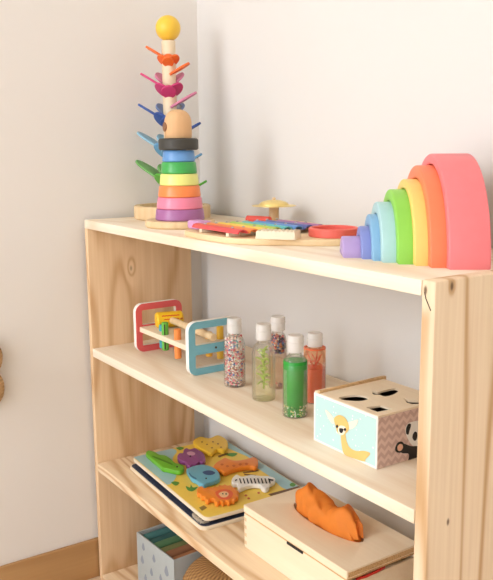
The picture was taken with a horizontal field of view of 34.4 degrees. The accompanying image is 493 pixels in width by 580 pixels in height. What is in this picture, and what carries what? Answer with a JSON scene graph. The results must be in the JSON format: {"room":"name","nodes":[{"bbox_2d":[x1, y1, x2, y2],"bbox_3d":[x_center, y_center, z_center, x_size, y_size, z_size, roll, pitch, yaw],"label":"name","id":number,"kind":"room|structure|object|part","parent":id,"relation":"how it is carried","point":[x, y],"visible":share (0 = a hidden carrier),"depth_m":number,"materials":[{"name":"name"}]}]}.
{"room":"children's room","nodes":[
{"label":"children's room","id":0,"kind":"room"},
{"bbox_2d":[88,576,101,579],"bbox_3d":[-0.709,1.072,-0.298,3.788,0.100,3.315,-7,12,-33],"label":"floor","id":1,"kind":"structure","parent":0,"point":[97,577],"depth_m":1.78,"materials":[{"name":"brown wood"}]},
{"bbox_2d":[84,214,492,579],"bbox_3d":[0.055,0.302,1.396,0.285,0.802,0.960,-7,12,-33],"label":"shelf unit","id":2,"kind":"object","parent":1,"relation":"on","point":[142,402],"visible":0.74,"depth_m":1.25,"materials":[{"name":"brown wood"}]},
{"bbox_3d":[-0.226,0.246,1.772,0.244,0.783,0.015,-7,12,-33],"label":"panel","id":3,"kind":"part","parent":2,"relation":"part of","materials":[{"name":"brown wood"}]},
{"bbox_2d":[137,523,202,579],"bbox_3d":[-0.131,0.582,1.710,0.150,0.118,0.152,-8,13,-36],"label":"storage bin","id":4,"kind":"object","parent":2,"relation":"on","point":[154,563],"visible":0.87,"depth_m":1.66,"materials":[{"name":"white fabric"}]},
{"bbox_2d":[143,527,172,539],"bbox_3d":[-0.167,0.575,1.756,0.130,0.110,0.022,-8,13,-36],"label":"folded cloth","id":5,"kind":"object","parent":4,"relation":"in","point":[165,530],"visible":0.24,"depth_m":1.72,"materials":[{"name":"teal fabric"}]},
{"bbox_2d":[149,532,176,543],"bbox_3d":[-0.153,0.579,1.737,0.130,0.107,0.022,-8,13,-36],"label":"folded cloth","id":6,"kind":"object","parent":4,"relation":"in","point":[171,534],"visible":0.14,"depth_m":1.71,"materials":[{"name":"teal fabric"}]},
{"bbox_2d":[164,566,168,575],"bbox_3d":[-0.164,0.574,1.625,0.001,0.024,0.017,-8,13,-36],"label":"print","id":7,"kind":"object","parent":4,"relation":"attached to","point":[166,568],"depth_m":1.62},
{"bbox_2d":[154,535,182,548],"bbox_3d":[-0.139,0.581,1.719,0.130,0.110,0.022,-8,13,-36],"label":"folded cloth","id":8,"kind":"object","parent":4,"relation":"in","point":[163,543],"visible":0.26,"depth_m":1.68,"materials":[{"name":"green fabric"}]},
{"bbox_2d":[161,540,187,552],"bbox_3d":[-0.125,0.586,1.701,0.130,0.107,0.022,-8,13,-36],"label":"folded cloth","id":9,"kind":"object","parent":4,"relation":"in","point":[181,543],"visible":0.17,"depth_m":1.67,"materials":[{"name":"green fabric"}]},
{"bbox_2d":[166,544,193,557],"bbox_3d":[-0.111,0.588,1.682,0.130,0.110,0.022,-8,13,-36],"label":"folded cloth","id":10,"kind":"object","parent":4,"relation":"in","point":[185,548],"visible":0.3,"depth_m":1.65,"materials":[{"name":"fabric"}]},
{"bbox_2d":[173,549,196,559],"bbox_3d":[-0.097,0.592,1.664,0.130,0.107,0.022,-8,13,-36],"label":"folded cloth","id":11,"kind":"object","parent":4,"relation":"in","point":[194,550],"visible":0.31,"depth_m":1.63,"materials":[{"name":"orange fabric"}]},
{"bbox_2d":[134,15,210,220],"bbox_3d":[-0.156,-0.350,1.628,0.159,0.406,0.159,-7,12,-33],"label":"tree","id":12,"kind":"object","parent":2,"relation":"on","point":[168,28],"visible":0.57,"depth_m":1.60,"materials":[{"name":"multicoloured wood"}]},
{"bbox_3d":[-0.157,-0.485,1.603,0.028,0.034,0.028,-7,12,-33],"label":"stem","id":13,"kind":"part","parent":12,"relation":"part of","materials":[{"name":"brown wood"}]},
{"bbox_3d":[-0.157,-0.440,1.612,0.028,0.058,0.028,-7,12,-33],"label":"stem","id":14,"kind":"part","parent":12,"relation":"part of","materials":[{"name":"brown wood"}]},
{"bbox_3d":[-0.156,-0.381,1.622,0.028,0.059,0.028,-7,12,-33],"label":"stem","id":15,"kind":"part","parent":12,"relation":"part of","materials":[{"name":"brown wood"}]},
{"bbox_2d":[145,105,214,229],"bbox_3d":[-0.125,-0.228,1.466,0.130,0.222,0.130,-7,12,-33],"label":"tower","id":16,"kind":"object","parent":2,"relation":"on","point":[179,201],"visible":0.98,"depth_m":1.44,"materials":[{"name":"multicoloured wood"}]},
{"bbox_2d":[133,299,237,375],"bbox_3d":[-0.124,0.088,1.574,0.108,0.101,0.228,-7,12,-33],"label":"bench","id":17,"kind":"object","parent":2,"relation":"on","point":[179,338],"visible":0.72,"depth_m":1.52,"materials":[{"name":"white paint"}]},
{"bbox_3d":[-0.185,0.073,1.662,0.108,0.101,0.012,-7,12,-33],"label":"frame","id":18,"kind":"part","parent":17,"relation":"part of","materials":[{"name":"red paint"}]},
{"bbox_2d":[155,311,216,340],"bbox_3d":[-0.108,0.072,1.552,0.060,0.032,0.222,-7,12,-33],"label":"hammer","id":19,"kind":"object","parent":17,"relation":"on","point":[174,318],"visible":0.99,"depth_m":1.60,"materials":[{"name":"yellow wood"}]},
{"bbox_3d":[-0.105,0.074,1.532,0.014,0.016,0.187,-6,12,-29],"label":"handle","id":20,"kind":"part","parent":19,"relation":"part of","materials":[{"name":"brown wood"}]},
{"bbox_3d":[-0.064,0.104,1.487,0.108,0.101,0.012,-7,12,-33],"label":"frame","id":21,"kind":"part","parent":17,"relation":"part of","materials":[{"name":"blue paint"}]},
{"bbox_2d":[130,463,244,529],"bbox_3d":[-0.079,0.391,1.603,0.202,0.007,0.338,-6,12,-30],"label":"board","id":22,"kind":"object","parent":2,"relation":"on","point":[162,491],"visible":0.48,"depth_m":1.50,"materials":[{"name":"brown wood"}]},
{"bbox_2d":[192,512,209,523],"bbox_3d":[-0.082,0.413,1.443,0.024,0.007,0.040,-6,12,-30],"label":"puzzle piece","id":23,"kind":"object","parent":22,"relation":"on","point":[196,517],"visible":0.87,"depth_m":1.43,"materials":[{"name":"white wood"}]},
{"bbox_2d":[134,441,299,520],"bbox_3d":[-0.064,0.374,1.613,0.222,0.008,0.338,-6,12,-30],"label":"board","id":24,"kind":"object","parent":22,"relation":"on","point":[181,486],"visible":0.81,"depth_m":1.56,"materials":[{"name":"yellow wood"}]},
{"bbox_2d":[134,449,176,484],"bbox_3d":[-0.158,0.365,1.651,0.094,0.001,0.167,-6,12,-30],"label":"print","id":25,"kind":"object","parent":24,"relation":"on","point":[164,478],"depth_m":1.64},
{"bbox_2d":[146,451,183,474],"bbox_3d":[-0.172,0.358,1.654,0.041,0.010,0.135,-7,12,-33],"label":"puzzle piece","id":26,"kind":"object","parent":24,"relation":"on","point":[164,463],"visible":1,"depth_m":1.64,"materials":[{"name":"paint"}]},
{"bbox_2d":[177,448,205,468],"bbox_3d":[-0.117,0.354,1.676,0.063,0.010,0.090,-7,12,-33],"label":"puzzle piece","id":27,"kind":"object","parent":24,"relation":"on","point":[189,458],"visible":0.88,"depth_m":1.66,"materials":[{"name":"paint"}]},
{"bbox_2d":[186,485,196,490],"bbox_3d":[-0.108,0.384,1.542,0.026,0.001,0.023,8,13,39],"label":"print","id":28,"kind":"object","parent":24,"relation":"on","point":[188,487],"depth_m":1.54},
{"bbox_2d":[186,465,219,487],"bbox_3d":[-0.084,0.370,1.585,0.063,0.011,0.090,-7,12,-33],"label":"puzzle piece","id":29,"kind":"object","parent":24,"relation":"on","point":[205,476],"visible":0.94,"depth_m":1.57,"materials":[{"name":"paint"}]},
{"bbox_2d":[193,435,227,456],"bbox_3d":[-0.075,0.340,1.749,0.078,0.011,0.099,-7,12,-33],"label":"puzzle piece","id":30,"kind":"object","parent":24,"relation":"on","point":[209,447],"visible":0.96,"depth_m":1.73,"materials":[{"name":"paint"}]},
{"bbox_2d":[197,484,238,506],"bbox_3d":[-0.053,0.386,1.494,0.077,0.011,0.078,-2,10,-10],"label":"puzzle piece","id":31,"kind":"object","parent":24,"relation":"on","point":[223,495],"visible":1,"depth_m":1.49,"materials":[{"name":"paint"}]},
{"bbox_2d":[213,457,257,475],"bbox_3d":[-0.022,0.361,1.629,0.093,0.011,0.077,-1,10,-1],"label":"puzzle piece","id":32,"kind":"object","parent":24,"relation":"on","point":[225,466],"visible":0.94,"depth_m":1.62,"materials":[{"name":"paint"}]},
{"bbox_2d":[231,475,274,492],"bbox_3d":[0.012,0.376,1.545,0.085,0.011,0.066,1,10,7],"label":"puzzle piece","id":33,"kind":"object","parent":24,"relation":"on","point":[264,483],"visible":0.99,"depth_m":1.54,"materials":[{"name":"paint"}]},
{"bbox_2d":[227,441,297,488],"bbox_3d":[0.015,0.362,1.659,0.031,0.001,0.331,-6,12,-30],"label":"print","id":34,"kind":"object","parent":24,"relation":"on","point":[235,453],"depth_m":1.62},
{"bbox_2d":[269,486,299,495],"bbox_3d":[0.073,0.385,1.525,0.070,0.001,0.009,-6,12,-30],"label":"print","id":35,"kind":"object","parent":24,"relation":"on","point":[282,489],"depth_m":1.53},
{"bbox_2d":[183,556,232,579],"bbox_3d":[-0.026,0.596,1.549,0.197,0.145,0.197,-7,12,-33],"label":"woven basket","id":36,"kind":"object","parent":2,"relation":"on","point":[201,568],"visible":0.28,"depth_m":1.52,"materials":[{"name":"wicker"}]},
{"bbox_2d":[224,317,244,385],"bbox_3d":[-0.021,0.109,1.398,0.038,0.122,0.038,-7,12,-33],"label":"bottle","id":37,"kind":"object","parent":2,"relation":"on","point":[234,324],"visible":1,"depth_m":1.39,"materials":[{"name":"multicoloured plastic"}]},
{"bbox_2d":[255,322,271,388],"bbox_3d":[0.028,0.119,1.319,0.040,0.129,0.040,-7,12,-33],"label":"bottle","id":38,"kind":"object","parent":2,"relation":"on","point":[263,330],"visible":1,"depth_m":1.31,"materials":[{"name":"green plastic"}]},
{"bbox_2d":[185,197,357,245],"bbox_3d":[0.053,-0.116,1.309,0.263,0.054,0.345,-7,12,-33],"label":"musical toy","id":39,"kind":"object","parent":2,"relation":"on","point":[270,230],"visible":0.99,"depth_m":1.23,"materials":[{"name":"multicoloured wood"}]},
{"bbox_3d":[-0.006,-0.105,1.332,0.166,0.006,0.008,-7,12,-33],"label":"rail","id":40,"kind":"part","parent":39,"relation":"part of","materials":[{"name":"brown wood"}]},
{"bbox_3d":[0.039,-0.093,1.267,0.166,0.006,0.008,-7,12,-33],"label":"rail","id":41,"kind":"part","parent":39,"relation":"part of","materials":[{"name":"white wood"}]},
{"bbox_3d":[0.050,-0.145,1.460,0.018,0.039,0.018,-7,12,-33],"label":"cymbal post","id":42,"kind":"part","parent":39,"relation":"part of","materials":[{"name":"brown wood"}]},
{"bbox_2d":[269,315,285,386],"bbox_3d":[0.054,0.108,1.383,0.033,0.128,0.033,-7,12,-33],"label":"bottle","id":43,"kind":"object","parent":2,"relation":"on","point":[277,322],"visible":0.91,"depth_m":1.37,"materials":[{"name":"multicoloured plastic"}]},
{"bbox_2d":[283,333,306,417],"bbox_3d":[0.076,0.133,1.238,0.040,0.130,0.040,-7,12,-33],"label":"bottle","id":44,"kind":"object","parent":2,"relation":"on","point":[294,368],"visible":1,"depth_m":1.23,"materials":[{"name":"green plastic"}]},
{"bbox_2d":[304,331,325,402],"bbox_3d":[0.112,0.127,1.307,0.038,0.116,0.038,-7,12,-33],"label":"bottle","id":45,"kind":"object","parent":2,"relation":"on","point":[315,373],"visible":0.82,"depth_m":1.29,"materials":[{"name":"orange plastic"}]},
{"bbox_2d":[244,486,413,579],"bbox_3d":[0.129,0.412,1.283,0.145,0.076,0.266,-7,12,-33],"label":"wooden box","id":46,"kind":"object","parent":2,"relation":"on","point":[299,549],"visible":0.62,"depth_m":1.23,"materials":[{"name":"brown wood"}]},
{"bbox_2d":[295,482,363,541],"bbox_3d":[0.131,0.352,1.279,0.048,0.050,0.158,-7,12,-33],"label":"scarf","id":47,"kind":"object","parent":46,"relation":"on","point":[312,503],"visible":1,"depth_m":1.26,"materials":[{"name":"orange fabric"}]},
{"bbox_2d":[340,236,360,257],"bbox_3d":[0.153,-0.060,1.071,0.050,0.026,0.052,0,10,2],"label":"arch","id":48,"kind":"object","parent":2,"relation":"on","point":[350,247],"visible":0.51,"depth_m":1.05,"materials":[{"name":"purple wood"}]},
{"bbox_2d":[356,226,370,258],"bbox_3d":[0.176,-0.066,1.069,0.050,0.040,0.079,0,10,2],"label":"arch","id":49,"kind":"object","parent":2,"relation":"on","point":[363,232],"visible":0.38,"depth_m":1.04,"materials":[{"name":"blue wood"}]},
{"bbox_2d":[314,376,418,468],"bbox_3d":[0.186,0.192,1.119,0.132,0.097,0.132,-7,12,-33],"label":"shape sorter","id":50,"kind":"object","parent":2,"relation":"on","point":[373,422],"visible":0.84,"depth_m":1.07,"materials":[{"name":"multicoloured wood"}]},
{"bbox_3d":[0.133,0.190,1.082,0.001,0.064,0.124,-7,12,-33],"label":"printed panel","id":51,"kind":"part","parent":50,"relation":"part of","materials":[{"name":"blue wood"}]},
{"bbox_3d":[0.152,0.140,1.163,0.129,0.008,0.006,-7,12,-33],"label":"edge rail","id":52,"kind":"part","parent":50,"relation":"part of","materials":[{"name":"brown wood"}]},
{"bbox_2d":[325,410,369,460],"bbox_3d":[0.136,0.197,1.077,0.001,0.057,0.092,-7,12,-33],"label":"print","id":53,"kind":"object","parent":50,"relation":"attached to","point":[347,432],"depth_m":1.07},
{"bbox_3d":[0.155,0.140,1.159,0.129,0.010,0.005,-7,12,-33],"label":"edge rail","id":54,"kind":"part","parent":50,"relation":"part of","materials":[{"name":"brown wood"}]},
{"bbox_3d":[0.187,0.149,1.107,0.123,0.003,0.118,-7,12,-33],"label":"lid","id":55,"kind":"part","parent":50,"relation":"part of","materials":[{"name":"brown wood"}]},
{"bbox_2d":[395,421,417,459],"bbox_3d":[0.233,0.211,1.074,0.088,0.074,0.001,-7,12,-33],"label":"print","id":56,"kind":"object","parent":50,"relation":"attached to","point":[406,432],"depth_m":1.06,"materials":[{"name":"white paint"}]},
{"bbox_2d":[365,214,380,260],"bbox_3d":[0.188,-0.074,1.068,0.050,0.055,0.111,0,10,2],"label":"arch","id":57,"kind":"object","parent":2,"relation":"on","point":[371,220],"visible":0.32,"depth_m":1.03,"materials":[{"name":"blue wood"}]},
{"bbox_2d":[371,202,396,262],"bbox_3d":[0.198,-0.083,1.067,0.050,0.072,0.144,0,10,2],"label":"arch","id":58,"kind":"object","parent":2,"relation":"on","point":[384,210],"visible":0.3,"depth_m":1.01,"materials":[{"name":"teal wood"}]},
{"bbox_2d":[383,189,412,264],"bbox_3d":[0.215,-0.091,1.066,0.050,0.088,0.176,0,10,2],"label":"arch","id":59,"kind":"object","parent":2,"relation":"on","point":[399,199],"visible":0.35,"depth_m":0.99,"materials":[{"name":"green wood"}]},
{"bbox_2d":[397,179,427,265],"bbox_3d":[0.234,-0.098,1.065,0.050,0.102,0.204,0,10,2],"label":"arch","id":60,"kind":"object","parent":2,"relation":"on","point":[413,188],"visible":0.35,"depth_m":0.98,"materials":[{"name":"yellow wood"}]},
{"bbox_2d":[407,165,446,267],"bbox_3d":[0.249,-0.106,1.063,0.050,0.120,0.239,0,10,2],"label":"arch","id":61,"kind":"object","parent":2,"relation":"on","point":[427,175],"visible":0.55,"depth_m":0.97,"materials":[{"name":"orange wood"}]},
{"bbox_3d":[0.315,0.370,1.011,0.274,0.802,0.021,-7,12,-33],"label":"panel","id":62,"kind":"part","parent":2,"relation":"part of","materials":[{"name":"brown wood"}]},
{"bbox_2d":[422,153,490,269],"bbox_3d":[0.268,-0.114,1.062,0.050,0.135,0.270,0,10,2],"label":"arch","id":63,"kind":"object","parent":2,"relation":"on","point":[468,229],"visible":0.82,"depth_m":0.95,"materials":[{"name":"pink wood"}]},
{"bbox_2d":[0,0,204,565],"bbox_3d":[-1.654,-0.468,0.734,3.688,2.620,0.133,-7,12,-33],"label":"wall","id":64,"kind":"structure","parent":0,"point":[72,86],"depth_m":1.64,"materials":[{"name":"paint"}]},
{"bbox_2d":[0,537,99,579],"bbox_3d":[-1.623,0.762,0.923,3.688,0.090,0.010,-7,12,-33],"label":"baseboard","id":65,"kind":"structure","parent":64,"relation":"attached to","point":[78,561],"depth_m":1.73,"materials":[{"name":"brown wood"}]},
{"bbox_2d":[197,0,492,539],"bbox_3d":[0.807,-0.442,0.481,0.100,2.620,3.315,-7,12,-33],"label":"wall","id":66,"kind":"structure","parent":0,"point":[322,108],"depth_m":1.42,"materials":[{"name":"paint"}]}
]}

